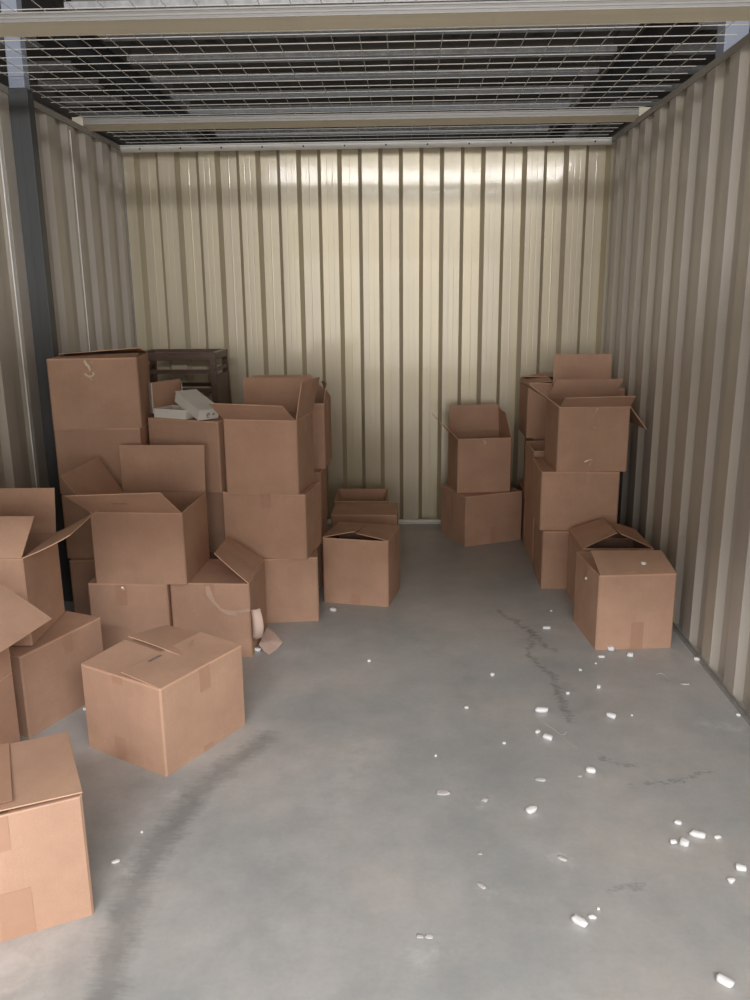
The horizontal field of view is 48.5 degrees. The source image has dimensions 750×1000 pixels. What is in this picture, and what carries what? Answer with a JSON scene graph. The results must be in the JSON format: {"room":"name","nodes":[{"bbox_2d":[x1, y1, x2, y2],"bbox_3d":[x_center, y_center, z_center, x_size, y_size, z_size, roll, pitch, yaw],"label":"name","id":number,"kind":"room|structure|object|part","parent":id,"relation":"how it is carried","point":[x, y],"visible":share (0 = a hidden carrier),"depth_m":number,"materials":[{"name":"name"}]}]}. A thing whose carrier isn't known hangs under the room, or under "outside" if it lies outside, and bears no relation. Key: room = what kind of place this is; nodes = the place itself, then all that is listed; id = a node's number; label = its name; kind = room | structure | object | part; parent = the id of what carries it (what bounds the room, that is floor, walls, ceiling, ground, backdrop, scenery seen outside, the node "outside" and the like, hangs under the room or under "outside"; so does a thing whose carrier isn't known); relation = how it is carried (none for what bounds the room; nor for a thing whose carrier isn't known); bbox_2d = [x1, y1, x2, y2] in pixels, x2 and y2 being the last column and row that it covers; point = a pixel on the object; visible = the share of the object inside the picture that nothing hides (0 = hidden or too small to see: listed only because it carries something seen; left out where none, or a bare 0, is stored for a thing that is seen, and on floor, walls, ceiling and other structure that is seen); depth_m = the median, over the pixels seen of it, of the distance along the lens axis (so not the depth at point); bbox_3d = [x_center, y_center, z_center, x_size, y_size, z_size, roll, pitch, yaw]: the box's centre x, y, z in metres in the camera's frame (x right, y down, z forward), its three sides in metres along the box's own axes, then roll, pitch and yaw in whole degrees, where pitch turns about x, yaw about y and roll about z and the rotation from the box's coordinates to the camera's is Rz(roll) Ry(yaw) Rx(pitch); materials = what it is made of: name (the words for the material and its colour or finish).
{"room":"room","nodes":[
{"label":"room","id":0,"kind":"room"},
{"bbox_2d":[0,91,135,487],"bbox_3d":[-1.701,-0.328,2.680,0.031,2.440,5.935,0,14,2],"label":"wall","id":1,"kind":"structure","parent":0,"point":[97,164],"depth_m":4.36,"materials":[{"name":"metal"}]},
{"bbox_2d":[0,124,39,487],"bbox_3d":[-1.640,-0.621,3.908,0.006,2.360,0.038,0,14,2],"label":"trim","id":2,"kind":"structure","parent":1,"relation":"attached to","point":[2,162],"depth_m":3.84,"materials":[{"name":"metal"}]},
{"bbox_2d":[0,83,119,149],"bbox_3d":[-1.720,-1.492,2.351,0.051,0.030,5.855,0,14,2],"label":"trim","id":3,"kind":"structure","parent":1,"relation":"attached to","point":[3,88],"depth_m":4.40,"materials":[{"name":"metal"}]},
{"bbox_2d":[69,130,89,350],"bbox_3d":[-1.610,-0.820,4.709,0.006,2.360,0.003,0,14,2],"label":"trim","id":4,"kind":"structure","parent":1,"relation":"attached to","point":[69,130],"depth_m":4.55,"materials":[{"name":"metal"}]},
{"bbox_2d":[121,155,136,347],"bbox_3d":[-1.578,-1.018,5.511,0.007,2.360,0.011,0,14,2],"label":"trim","id":5,"kind":"structure","parent":1,"relation":"attached to","point":[121,155],"depth_m":5.36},
{"bbox_2d":[121,142,613,518],"bbox_3d":[-0.059,-1.035,5.478,3.118,2.440,0.044,0,14,2],"label":"wall","id":6,"kind":"structure","parent":0,"point":[415,283],"depth_m":5.38,"materials":[{"name":"metal"}]},
{"bbox_2d":[120,137,611,152],"bbox_3d":[-0.071,-2.201,5.174,3.048,0.039,0.070,0,14,2],"label":"trim","id":7,"kind":"structure","parent":6,"relation":"attached to","point":[595,140],"depth_m":5.15,"materials":[{"name":"metal"}]},
{"bbox_2d":[327,519,440,523],"bbox_3d":[-0.049,0.148,5.728,3.048,0.022,0.039,0,14,2],"label":"trim","id":8,"kind":"structure","parent":6,"relation":"attached to","point":[400,521],"depth_m":5.72,"materials":[{"name":"metal"}]},
{"bbox_2d":[0,0,748,143],"bbox_3d":[-0.162,-1.659,2.708,3.088,0.009,5.440,0,14,2],"label":"ceiling","id":9,"kind":"structure","parent":0,"point":[384,1],"depth_m":3.75,"materials":[{"name":"metal"}]},
{"bbox_2d":[72,107,650,130],"bbox_3d":[-0.093,-2.093,4.583,3.148,0.052,0.109,0,14,2],"label":"header beam","id":10,"kind":"structure","parent":9,"relation":"attached to","point":[625,114],"depth_m":4.56,"materials":[{"name":"grey metal"}]},
{"bbox_2d":[0,0,749,36],"bbox_3d":[-0.155,-1.673,2.886,3.148,0.052,0.109,0,14,2],"label":"header beam","id":11,"kind":"structure","parent":9,"relation":"attached to","point":[527,12],"depth_m":2.86,"materials":[{"name":"grey metal"}]},
{"bbox_2d":[0,524,749,999],"bbox_3d":[-0.196,1.196,1.746,4.800,0.100,9.200,0,14,2],"label":"floor","id":12,"kind":"structure","parent":0,"point":[305,854],"depth_m":2.47,"materials":[{"name":"concrete"}]},
{"bbox_2d":[0,671,20,743],"bbox_3d":[-1.417,0.765,2.677,0.343,0.314,0.397,2,14,10],"label":"cardboard box","id":13,"kind":"object","parent":12,"relation":"on","point":[9,727],"visible":0.73,"depth_m":2.78,"materials":[{"name":"cardboard"}]},
{"bbox_2d":[0,584,51,678],"bbox_3d":[-1.336,0.467,2.587,0.516,0.308,0.396,2,14,10],"label":"cardboard box","id":14,"kind":"object","parent":13,"relation":"on","point":[19,618],"visible":1,"depth_m":2.65,"materials":[{"name":"cardboard"}]},
{"bbox_2d":[0,0,72,600],"bbox_3d":[-1.592,-0.988,3.972,0.090,3.100,0.071,0,14,2],"label":"steel column","id":15,"kind":"structure","parent":12,"relation":"on","point":[20,96],"depth_m":3.89,"materials":[{"name":"metal"}]},
{"bbox_3d":[-1.606,-2.173,3.681,0.072,0.660,0.060,0,14,2],"label":"post","id":16,"kind":"part","parent":15,"relation":"part of","materials":[{"name":"grey metal"}]},
{"bbox_2d":[0,732,93,941],"bbox_3d":[-0.970,0.866,2.151,0.404,0.362,0.345,-7,15,-24],"label":"cardboard box","id":17,"kind":"object","parent":12,"relation":"on","point":[45,879],"visible":1,"depth_m":2.05,"materials":[{"name":"cardboard"}]},
{"bbox_2d":[9,611,102,737],"bbox_3d":[-1.313,0.638,3.190,0.361,0.314,0.404,6,15,24],"label":"cardboard box","id":18,"kind":"object","parent":12,"relation":"on","point":[47,673],"visible":0.52,"depth_m":3.06,"materials":[{"name":"cardboard"}]},
{"bbox_2d":[0,488,95,645],"bbox_3d":[-1.370,0.238,3.090,0.622,0.500,0.347,-1,14,0],"label":"cardboard box","id":19,"kind":"object","parent":18,"relation":"on","point":[29,538],"visible":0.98,"depth_m":3.10,"materials":[{"name":"cardboard"}]},
{"bbox_2d":[69,558,95,614],"bbox_3d":[-1.264,0.393,4.179,0.402,0.314,0.358,-1,14,-3],"label":"cardboard box","id":20,"kind":"object","parent":12,"relation":"on","point":[82,570],"visible":0.09,"depth_m":3.98,"materials":[{"name":"cardboard"}]},
{"bbox_2d":[61,494,93,557],"bbox_3d":[-1.288,0.082,4.138,0.402,0.311,0.357,-1,14,-3],"label":"cardboard box","id":21,"kind":"object","parent":20,"relation":"on","point":[79,544],"visible":0.06,"depth_m":3.96,"materials":[{"name":"cardboard"}]},
{"bbox_2d":[54,422,149,493],"bbox_3d":[-1.296,-0.223,4.076,0.398,0.311,0.359,-1,14,-1],"label":"cardboard box","id":22,"kind":"object","parent":21,"relation":"on","point":[75,448],"visible":0.28,"depth_m":3.89,"materials":[{"name":"cardboard"}]},
{"bbox_2d":[46,348,152,429],"bbox_3d":[-1.305,-0.545,3.984,0.402,0.358,0.365,-2,14,-6],"label":"cardboard box","id":23,"kind":"object","parent":22,"relation":"on","point":[102,389],"visible":0.96,"depth_m":3.83,"materials":[{"name":"cardboard"}]},
{"bbox_2d":[111,859,119,863],"bbox_3d":[-0.721,1.005,2.316,0.024,0.008,0.013,-9,16,-32],"label":"foam piece","id":24,"kind":"object","parent":12,"relation":"on","point":[115,861],"visible":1,"depth_m":2.31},
{"bbox_2d":[88,577,172,650],"bbox_3d":[-1.052,0.482,3.761,0.347,0.338,0.346,0,14,3],"label":"cardboard box","id":25,"kind":"object","parent":12,"relation":"on","point":[123,610],"visible":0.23,"depth_m":3.58,"materials":[{"name":"cardboard"}]},
{"bbox_2d":[61,445,209,584],"bbox_3d":[-1.047,0.071,3.612,0.510,0.531,0.556,0,14,4],"label":"cardboard box","id":26,"kind":"object","parent":25,"relation":"on","point":[150,531],"visible":1,"depth_m":3.54,"materials":[{"name":"cardboard"}]},
{"bbox_2d":[81,625,244,776],"bbox_3d":[-0.740,0.676,2.947,0.382,0.345,0.407,8,16,30],"label":"cardboard box","id":27,"kind":"object","parent":12,"relation":"on","point":[157,700],"visible":1,"depth_m":2.82,"materials":[{"name":"cardboard"}]},
{"bbox_2d":[145,349,231,416],"bbox_3d":[-1.174,-0.324,5.220,0.556,1.206,0.430,0,14,2],"label":"wooden crate","id":28,"kind":"object","parent":12,"relation":"on","point":[220,389],"visible":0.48,"depth_m":4.95,"materials":[{"name":"brown wood"}]},
{"bbox_3d":[-1.410,-0.349,5.411,0.069,1.167,0.066,0,14,2],"label":"leg","id":29,"kind":"part","parent":28,"relation":"part of","materials":[{"name":"brown wood"}]},
{"bbox_3d":[-1.179,-0.887,5.081,0.490,0.045,0.370,0,14,2],"label":"seat frame","id":30,"kind":"part","parent":28,"relation":"part of","materials":[{"name":"brown wood"}]},
{"bbox_3d":[-0.937,-0.262,5.040,0.069,1.167,0.066,0,14,2],"label":"leg","id":31,"kind":"part","parent":28,"relation":"part of","materials":[{"name":"brown wood"}]},
{"bbox_3d":[-0.937,-0.640,5.133,0.012,0.285,0.330,0,14,2],"label":"panel","id":32,"kind":"part","parent":28,"relation":"part of","materials":[{"name":"brown wood"}]},
{"bbox_3d":[-0.924,-0.349,5.393,0.069,1.167,0.066,0,14,2],"label":"leg","id":33,"kind":"part","parent":28,"relation":"part of","materials":[{"name":"brown wood"}]},
{"bbox_2d":[209,551,218,558],"bbox_3d":[-0.897,0.358,4.306,0.286,0.314,0.345,1,14,8],"label":"cardboard box","id":34,"kind":"object","parent":12,"relation":"on","point":[212,555],"visible":0.02,"depth_m":4.09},
{"bbox_2d":[181,491,224,550],"bbox_3d":[-0.863,0.053,4.225,0.361,0.317,0.343,2,14,11],"label":"cardboard box","id":35,"kind":"object","parent":34,"relation":"on","point":[215,516],"visible":0.02,"depth_m":4.04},
{"bbox_2d":[148,415,226,492],"bbox_3d":[-0.841,-0.264,4.085,0.394,0.366,0.331,5,15,22],"label":"cardboard box","id":36,"kind":"object","parent":35,"relation":"on","point":[209,433],"visible":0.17,"depth_m":3.90,"materials":[{"name":"cardboard"}]},
{"bbox_2d":[148,379,181,413],"bbox_3d":[-1.011,-0.512,4.117,0.110,0.152,0.205,12,18,41],"label":"carton","id":37,"kind":"object","parent":36,"relation":"on","point":[161,393],"visible":0.58,"depth_m":4.11,"materials":[{"name":"cardboard"}]},
{"bbox_2d":[154,405,193,419],"bbox_3d":[-0.932,-0.417,3.963,0.185,0.045,0.140,6,15,25],"label":"tray","id":38,"kind":"object","parent":36,"relation":"on","point":[171,411],"visible":0.71,"depth_m":3.91,"materials":[{"name":"plastic"}]},
{"bbox_2d":[175,389,218,420],"bbox_3d":[-0.833,-0.447,3.900,0.116,0.122,0.217,-14,19,-42],"label":"carton","id":39,"kind":"object","parent":36,"relation":"on","point":[196,404],"visible":0.93,"depth_m":3.87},
{"bbox_3d":[-0.828,-0.467,3.890,0.116,0.006,0.216,-14,39,-42],"label":"lid","id":40,"kind":"part","parent":39,"relation":"part of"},
{"bbox_2d":[170,536,266,656],"bbox_3d":[-0.668,0.421,3.721,0.409,0.468,0.395,0,14,4],"label":"cardboard box","id":41,"kind":"object","parent":12,"relation":"on","point":[225,599],"visible":0.77,"depth_m":3.60,"materials":[{"name":"cardboard"}]},
{"bbox_2d":[259,628,282,654],"bbox_3d":[-0.465,0.636,3.757,0.099,0.026,0.250,0,14,2],"label":"scrap","id":42,"kind":"object","parent":12,"relation":"on","point":[270,642],"visible":1,"depth_m":3.73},
{"bbox_2d":[263,549,318,622],"bbox_3d":[-0.511,0.395,4.123,0.458,0.322,0.334,-2,14,-5],"label":"cardboard box","id":43,"kind":"object","parent":12,"relation":"on","point":[291,585],"visible":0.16,"depth_m":3.97,"materials":[{"name":"cardboard"}]},
{"bbox_2d":[222,481,321,559],"bbox_3d":[-0.492,0.087,4.037,0.405,0.315,0.293,2,14,10],"label":"cardboard box","id":44,"kind":"object","parent":43,"relation":"on","point":[267,525],"visible":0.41,"depth_m":3.90,"materials":[{"name":"cardboard"}]},
{"bbox_2d":[209,377,319,494],"bbox_3d":[-0.490,-0.296,3.860,0.393,0.513,0.464,2,14,10],"label":"cardboard box","id":45,"kind":"object","parent":44,"relation":"on","point":[268,438],"visible":1,"depth_m":3.81,"materials":[{"name":"cardboard"}]},
{"bbox_2d":[317,519,326,587],"bbox_3d":[-0.464,0.280,4.608,0.383,0.311,0.343,0,14,2],"label":"cardboard box","id":46,"kind":"object","parent":12,"relation":"on","point":[320,547],"visible":0.06,"depth_m":4.45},
{"bbox_2d":[314,468,327,531],"bbox_3d":[-0.464,-0.029,4.541,0.385,0.321,0.344,0,14,2],"label":"cardboard box","id":47,"kind":"object","parent":46,"relation":"on","point":[320,475],"visible":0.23,"depth_m":4.46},
{"bbox_2d":[252,375,331,468],"bbox_3d":[-0.467,-0.431,4.529,0.457,0.466,0.347,0,14,3],"label":"cardboard box","id":48,"kind":"object","parent":47,"relation":"on","point":[322,434],"visible":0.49,"depth_m":4.40,"materials":[{"name":"cardboard"}]},
{"bbox_2d":[322,522,399,606],"bbox_3d":[-0.064,0.310,4.324,0.344,0.382,0.304,3,14,13],"label":"cardboard box","id":49,"kind":"object","parent":12,"relation":"on","point":[361,561],"visible":1,"depth_m":4.20,"materials":[{"name":"cardboard"}]},
{"bbox_2d":[334,489,387,505],"bbox_3d":[-0.079,0.117,5.248,0.325,0.314,0.361,0,14,2],"label":"cardboard box","id":50,"kind":"object","parent":12,"relation":"on","point":[343,495],"visible":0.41,"depth_m":5.37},
{"bbox_2d":[331,503,397,527],"bbox_3d":[-0.054,0.204,4.894,0.379,0.315,0.285,0,14,3],"label":"cardboard box","id":51,"kind":"object","parent":12,"relation":"on","point":[372,513],"visible":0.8,"depth_m":4.75,"materials":[{"name":"cardboard"}]},
{"bbox_2d":[425,934,432,938],"bbox_3d":[0.133,1.068,2.039,0.021,0.003,0.016,0,14,2],"label":"foam piece","id":52,"kind":"object","parent":12,"relation":"on","point":[428,936],"visible":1,"depth_m":2.04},
{"bbox_2d":[436,790,450,794],"bbox_3d":[0.216,0.921,2.626,0.044,0.004,0.031,0,14,2],"label":"foam piece","id":53,"kind":"object","parent":12,"relation":"on","point":[438,792],"visible":1,"depth_m":2.62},
{"bbox_2d":[441,484,521,546],"bbox_3d":[0.680,0.078,5.367,0.404,0.319,0.357,-6,15,-20],"label":"cardboard box","id":54,"kind":"object","parent":12,"relation":"on","point":[469,519],"visible":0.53,"depth_m":5.22,"materials":[{"name":"cardboard"}]},
{"bbox_2d":[432,404,511,492],"bbox_3d":[0.602,-0.330,5.282,0.460,0.511,0.324,-2,14,-7],"label":"cardboard box","id":55,"kind":"object","parent":54,"relation":"on","point":[479,459],"visible":1,"depth_m":5.19,"materials":[{"name":"cardboard"}]},
{"bbox_2d":[477,882,485,888],"bbox_3d":[0.283,1.024,2.212,0.015,0.002,0.029,-11,17,-37],"label":"foam piece","id":56,"kind":"object","parent":12,"relation":"on","point":[480,884],"visible":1,"depth_m":2.21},
{"bbox_2d":[518,480,524,539],"bbox_3d":[1.128,0.064,5.407,0.365,0.318,0.345,0,14,2],"label":"cardboard box","id":57,"kind":"object","parent":12,"relation":"on","point":[520,482],"visible":0.1,"depth_m":5.33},
{"bbox_2d":[523,437,544,480],"bbox_3d":[1.157,-0.256,5.326,0.366,0.343,0.345,0,14,2],"label":"cardboard box","id":58,"kind":"object","parent":57,"relation":"on","point":[526,439],"visible":0.06,"depth_m":5.37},
{"bbox_2d":[519,373,552,437],"bbox_3d":[1.133,-0.600,5.235,0.400,0.369,0.353,0,14,2],"label":"cardboard box","id":59,"kind":"object","parent":58,"relation":"on","point":[532,410],"visible":0.51,"depth_m":5.09,"materials":[{"name":"cardboard"}]},
{"bbox_2d":[524,499,534,560],"bbox_3d":[1.106,0.165,5.009,0.363,0.314,0.341,0,14,2],"label":"cardboard box","id":60,"kind":"object","parent":12,"relation":"on","point":[529,519],"visible":0.06,"depth_m":4.98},
{"bbox_2d":[524,441,544,507],"bbox_3d":[1.092,-0.150,4.909,0.372,0.347,0.341,0,14,2],"label":"cardboard box","id":61,"kind":"object","parent":60,"relation":"on","point":[533,449],"visible":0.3,"depth_m":4.96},
{"bbox_2d":[552,354,624,395],"bbox_3d":[1.227,-0.577,4.837,0.354,0.511,0.357,0,14,3],"label":"cardboard box","id":62,"kind":"object","parent":61,"relation":"on","point":[566,366],"visible":0.18,"depth_m":4.96,"materials":[{"name":"cardboard"}]},
{"bbox_2d":[525,805,537,813],"bbox_3d":[0.474,0.938,2.525,0.040,0.015,0.024,-9,16,-32],"label":"foam piece","id":63,"kind":"object","parent":12,"relation":"on","point":[531,809],"visible":1,"depth_m":2.52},
{"bbox_2d":[535,777,545,780],"bbox_3d":[0.535,0.902,2.693,0.037,0.003,0.022,1,14,7],"label":"foam piece","id":64,"kind":"object","parent":12,"relation":"on","point":[536,778],"visible":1,"depth_m":2.69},
{"bbox_2d":[535,706,547,712],"bbox_3d":[0.625,0.786,3.127,0.054,0.018,0.027,-1,14,-1],"label":"foam piece","id":65,"kind":"object","parent":12,"relation":"on","point":[541,709],"visible":1,"depth_m":3.12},
{"bbox_2d":[542,733,552,740],"bbox_3d":[0.609,0.835,2.936,0.037,0.015,0.025,11,18,39],"label":"foam piece","id":66,"kind":"object","parent":12,"relation":"on","point":[545,736],"visible":1,"depth_m":2.93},
{"bbox_2d":[533,521,568,588],"bbox_3d":[1.071,0.276,4.554,0.364,0.316,0.360,0,14,4],"label":"cardboard box","id":67,"kind":"object","parent":12,"relation":"on","point":[551,547],"visible":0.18,"depth_m":4.40,"materials":[{"name":"cardboard"}]},
{"bbox_2d":[531,457,619,529],"bbox_3d":[1.075,-0.040,4.525,0.401,0.313,0.402,0,14,4],"label":"cardboard box","id":68,"kind":"object","parent":67,"relation":"on","point":[559,500],"visible":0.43,"depth_m":4.33,"materials":[{"name":"cardboard"}]},
{"bbox_2d":[518,379,646,471],"bbox_3d":[1.084,-0.392,4.358,0.617,0.450,0.458,0,14,1],"label":"cardboard box","id":69,"kind":"object","parent":68,"relation":"on","point":[587,429],"visible":1,"depth_m":4.27,"materials":[{"name":"cardboard"}]},
{"bbox_2d":[557,855,567,861],"bbox_3d":[0.521,0.996,2.315,0.031,0.002,0.016,12,18,41],"label":"foam piece","id":70,"kind":"object","parent":12,"relation":"on","point":[560,857],"visible":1,"depth_m":2.31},
{"bbox_2d":[571,914,587,927],"bbox_3d":[0.510,1.049,2.074,0.046,0.016,0.022,13,19,43],"label":"foam piece","id":71,"kind":"object","parent":12,"relation":"on","point":[576,919],"visible":1,"depth_m":2.07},
{"bbox_2d":[586,766,595,773],"bbox_3d":[0.708,0.885,2.730,0.032,0.016,0.023,5,15,21],"label":"foam piece","id":72,"kind":"object","parent":12,"relation":"on","point":[589,769],"visible":1,"depth_m":2.72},
{"bbox_2d":[588,914,596,918],"bbox_3d":[0.547,1.047,2.095,0.022,0.008,0.012,0,14,2],"label":"foam piece","id":73,"kind":"object","parent":12,"relation":"on","point":[591,916],"visible":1,"depth_m":2.09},
{"bbox_2d":[566,518,653,604],"bbox_3d":[1.167,0.320,4.163,0.337,0.417,0.346,0,14,2],"label":"cardboard box","id":74,"kind":"object","parent":12,"relation":"on","point":[599,534],"visible":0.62,"depth_m":4.18,"materials":[{"name":"cardboard"}]},
{"bbox_2d":[606,712,615,718],"bbox_3d":[0.874,0.796,3.081,0.038,0.016,0.024,10,17,36],"label":"foam piece","id":75,"kind":"object","parent":12,"relation":"on","point":[608,714],"visible":1,"depth_m":3.07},
{"bbox_2d":[607,646,614,650],"bbox_3d":[1.034,0.651,3.653,0.031,0.020,0.030,0,14,2],"label":"foam piece","id":76,"kind":"object","parent":12,"relation":"on","point":[610,648],"visible":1,"depth_m":3.64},
{"bbox_2d":[573,550,676,649],"bbox_3d":[1.128,0.417,3.791,0.348,0.407,0.352,-1,14,-3],"label":"cardboard box","id":77,"kind":"object","parent":12,"relation":"on","point":[623,602],"visible":0.99,"depth_m":3.64,"materials":[{"name":"cardboard"}]},
{"bbox_2d":[670,839,676,843],"bbox_3d":[0.850,0.973,2.373,0.020,0.012,0.016,-2,14,-7],"label":"foam piece","id":78,"kind":"object","parent":12,"relation":"on","point":[672,841],"visible":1,"depth_m":2.37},
{"bbox_2d":[674,819,681,824],"bbox_3d":[0.894,0.952,2.461,0.023,0.010,0.016,5,15,21],"label":"foam piece","id":79,"kind":"object","parent":12,"relation":"on","point":[677,822],"visible":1,"depth_m":2.46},
{"bbox_2d":[679,837,689,846],"bbox_3d":[0.880,0.972,2.368,0.027,0.017,0.026,12,18,41],"label":"foam piece","id":80,"kind":"object","parent":12,"relation":"on","point":[684,842],"visible":1,"depth_m":2.36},
{"bbox_2d":[689,829,706,838],"bbox_3d":[0.931,0.963,2.404,0.049,0.016,0.024,6,15,23],"label":"foam piece","id":81,"kind":"object","parent":12,"relation":"on","point":[700,834],"visible":1,"depth_m":2.40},
{"bbox_2d":[716,972,734,987],"bbox_3d":[0.795,1.092,1.890,0.040,0.015,0.024,13,19,43],"label":"foam piece","id":82,"kind":"object","parent":12,"relation":"on","point":[721,978],"visible":1,"depth_m":1.89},
{"bbox_2d":[727,877,734,883],"bbox_3d":[0.948,1.012,2.218,0.019,0.010,0.017,-8,16,-27],"label":"foam piece","id":83,"kind":"object","parent":12,"relation":"on","point":[731,880],"visible":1,"depth_m":2.21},
{"bbox_2d":[715,21,749,57],"bbox_3d":[1.518,-0.965,3.756,0.140,3.100,0.140,0,14,2],"label":"steel column","id":84,"kind":"structure","parent":12,"relation":"on","point":[741,31],"depth_m":3.47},
{"bbox_2d":[736,863,746,871],"bbox_3d":[0.995,0.998,2.262,0.029,0.014,0.022,4,15,17],"label":"foam piece","id":85,"kind":"object","parent":12,"relation":"on","point":[739,867],"visible":1,"depth_m":2.26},
{"bbox_2d":[0,0,749,144],"bbox_3d":[-0.074,-2.985,4.418,12.050,0.065,13.000,0,14,2],"label":"frame","id":86,"kind":"object","parent":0,"point":[55,96],"depth_m":7.50,"materials":[{"name":"metal"}]},
{"bbox_2d":[0,37,44,47],"bbox_3d":[-2.475,-3.166,5.663,0.400,0.135,0.130,0,14,2],"label":"roof purlin","id":87,"kind":"structure","parent":86,"relation":"attached to","point":[39,43],"depth_m":5.67,"materials":[{"name":"metal"}]},
{"bbox_2d":[26,51,77,70],"bbox_3d":[-2.478,-3.310,6.246,0.450,0.135,0.130,0,14,2],"label":"roof purlin","id":88,"kind":"structure","parent":86,"relation":"attached to","point":[49,60],"depth_m":6.29,"materials":[{"name":"metal"}]},
{"bbox_2d":[38,70,104,88],"bbox_3d":[-2.483,-3.447,6.800,0.500,0.135,0.130,0,14,2],"label":"roof purlin","id":89,"kind":"structure","parent":86,"relation":"attached to","point":[93,80],"depth_m":6.84,"materials":[{"name":"metal"}]},
{"bbox_2d":[60,87,126,104],"bbox_3d":[-2.487,-3.586,7.364,0.550,0.135,0.130,0,14,2],"label":"roof purlin","id":90,"kind":"structure","parent":86,"relation":"attached to","point":[69,92],"depth_m":7.41,"materials":[{"name":"metal"}]},
{"bbox_2d":[0,0,223,143],"bbox_3d":[-2.058,-2.898,4.771,0.120,0.235,11.500,0,14,2],"label":"roof beam","id":91,"kind":"structure","parent":86,"relation":"attached to","point":[26,4],"depth_m":6.36,"materials":[{"name":"metal"}]},
{"bbox_2d":[79,102,146,117],"bbox_3d":[-2.492,-3.723,7.917,0.600,0.135,0.130,0,14,2],"label":"roof purlin","id":92,"kind":"structure","parent":86,"relation":"attached to","point":[134,108],"depth_m":7.97,"materials":[{"name":"metal"}]},
{"bbox_2d":[64,0,524,10],"bbox_3d":[-0.080,-3.012,4.943,3.540,0.135,0.130,0,14,2],"label":"roof purlin","id":93,"kind":"structure","parent":86,"relation":"attached to","point":[75,3],"depth_m":4.94,"materials":[{"name":"metal"}]},
{"bbox_2d":[97,23,639,41],"bbox_3d":[-0.060,-3.144,5.476,3.540,0.135,0.130,0,14,2],"label":"roof purlin","id":94,"kind":"structure","parent":86,"relation":"attached to","point":[593,25],"depth_m":5.48,"materials":[{"name":"metal"}]},
{"bbox_2d":[127,35,616,64],"bbox_3d":[-0.039,-3.288,6.058,3.540,0.135,0.130,0,14,2],"label":"roof purlin","id":95,"kind":"structure","parent":86,"relation":"attached to","point":[240,49],"depth_m":6.07,"materials":[{"name":"metal"}]},
{"bbox_2d":[150,57,598,83],"bbox_3d":[-0.018,-3.425,6.611,3.540,0.135,0.130,0,14,2],"label":"roof purlin","id":96,"kind":"structure","parent":86,"relation":"attached to","point":[550,71],"depth_m":6.63,"materials":[{"name":"metal"}]},
{"bbox_2d":[170,76,583,99],"bbox_3d":[0.003,-3.564,7.174,3.540,0.135,0.130,0,14,2],"label":"roof purlin","id":97,"kind":"structure","parent":86,"relation":"attached to","point":[450,83],"depth_m":7.19,"materials":[{"name":"metal"}]},
{"bbox_2d":[187,93,570,113],"bbox_3d":[0.023,-3.701,7.727,3.540,0.135,0.130,0,14,2],"label":"roof purlin","id":98,"kind":"structure","parent":86,"relation":"attached to","point":[524,100],"depth_m":7.74,"materials":[{"name":"metal"}]},
{"bbox_2d":[204,107,557,115],"bbox_3d":[0.044,-3.840,8.290,3.540,0.135,0.130,0,14,2],"label":"roof purlin","id":99,"kind":"structure","parent":86,"relation":"attached to","point":[553,108],"depth_m":8.34,"materials":[{"name":"metal"}]},
{"bbox_2d":[215,123,548,136],"bbox_3d":[0.065,-3.984,8.872,3.540,0.135,0.130,0,14,2],"label":"roof purlin","id":100,"kind":"structure","parent":86,"relation":"attached to","point":[542,126],"depth_m":8.86,"materials":[{"name":"metal"}]},
{"bbox_2d":[548,22,698,137],"bbox_3d":[1.880,-2.901,4.625,0.120,0.235,11.500,0,14,2],"label":"roof beam","id":101,"kind":"structure","parent":86,"relation":"attached to","point":[681,30],"depth_m":6.29,"materials":[{"name":"metal"}]},
{"bbox_2d":[606,106,651,108],"bbox_3d":[2.493,-3.846,8.218,0.600,0.135,0.130,0,14,2],"label":"roof purlin","id":102,"kind":"structure","parent":86,"relation":"attached to","point":[608,107],"depth_m":8.27,"materials":[{"name":"metal"}]},
{"bbox_2d":[609,91,671,106],"bbox_3d":[2.472,-3.707,7.655,0.600,0.135,0.130,0,14,2],"label":"roof purlin","id":103,"kind":"structure","parent":86,"relation":"attached to","point":[633,97],"depth_m":7.70,"materials":[{"name":"metal"}]},
{"bbox_2d":[626,74,693,91],"bbox_3d":[2.452,-3.570,7.103,0.600,0.135,0.130,0,14,2],"label":"roof purlin","id":104,"kind":"structure","parent":86,"relation":"attached to","point":[669,80],"depth_m":7.15,"materials":[{"name":"metal"}]},
{"bbox_2d":[644,55,714,74],"bbox_3d":[2.431,-3.431,6.540,0.600,0.135,0.130,0,14,2],"label":"roof purlin","id":105,"kind":"structure","parent":86,"relation":"attached to","point":[699,64],"depth_m":6.58,"materials":[{"name":"metal"}]},
{"bbox_2d":[665,34,716,54],"bbox_3d":[2.410,-3.294,5.987,0.600,0.135,0.130,0,14,2],"label":"roof purlin","id":106,"kind":"structure","parent":86,"relation":"attached to","point":[692,39],"depth_m":6.03,"materials":[{"name":"metal"}]},
{"bbox_2d":[692,22,749,29],"bbox_3d":[2.389,-3.150,5.405,0.600,0.135,0.130,0,14,2],"label":"roof purlin","id":107,"kind":"structure","parent":86,"relation":"attached to","point":[699,23],"depth_m":5.43,"materials":[{"name":"metal"}]},
{"bbox_2d":[602,42,749,714],"bbox_3d":[1.373,-0.330,2.566,0.031,2.440,5.935,0,14,2],"label":"wall","id":108,"kind":"structure","parent":0,"point":[676,335],"depth_m":3.69,"materials":[{"name":"metal"}]},
{"bbox_2d":[612,33,749,141],"bbox_3d":[1.365,-1.494,2.237,0.051,0.030,5.855,0,14,2],"label":"trim","id":109,"kind":"structure","parent":108,"relation":"attached to","point":[745,40],"depth_m":3.69,"materials":[{"name":"metal"}]},
{"bbox_2d":[672,622,749,724],"bbox_3d":[1.358,0.859,2.814,0.019,0.014,5.845,0,14,2],"label":"trim","id":110,"kind":"structure","parent":108,"relation":"attached to","point":[726,691],"depth_m":3.39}
]}

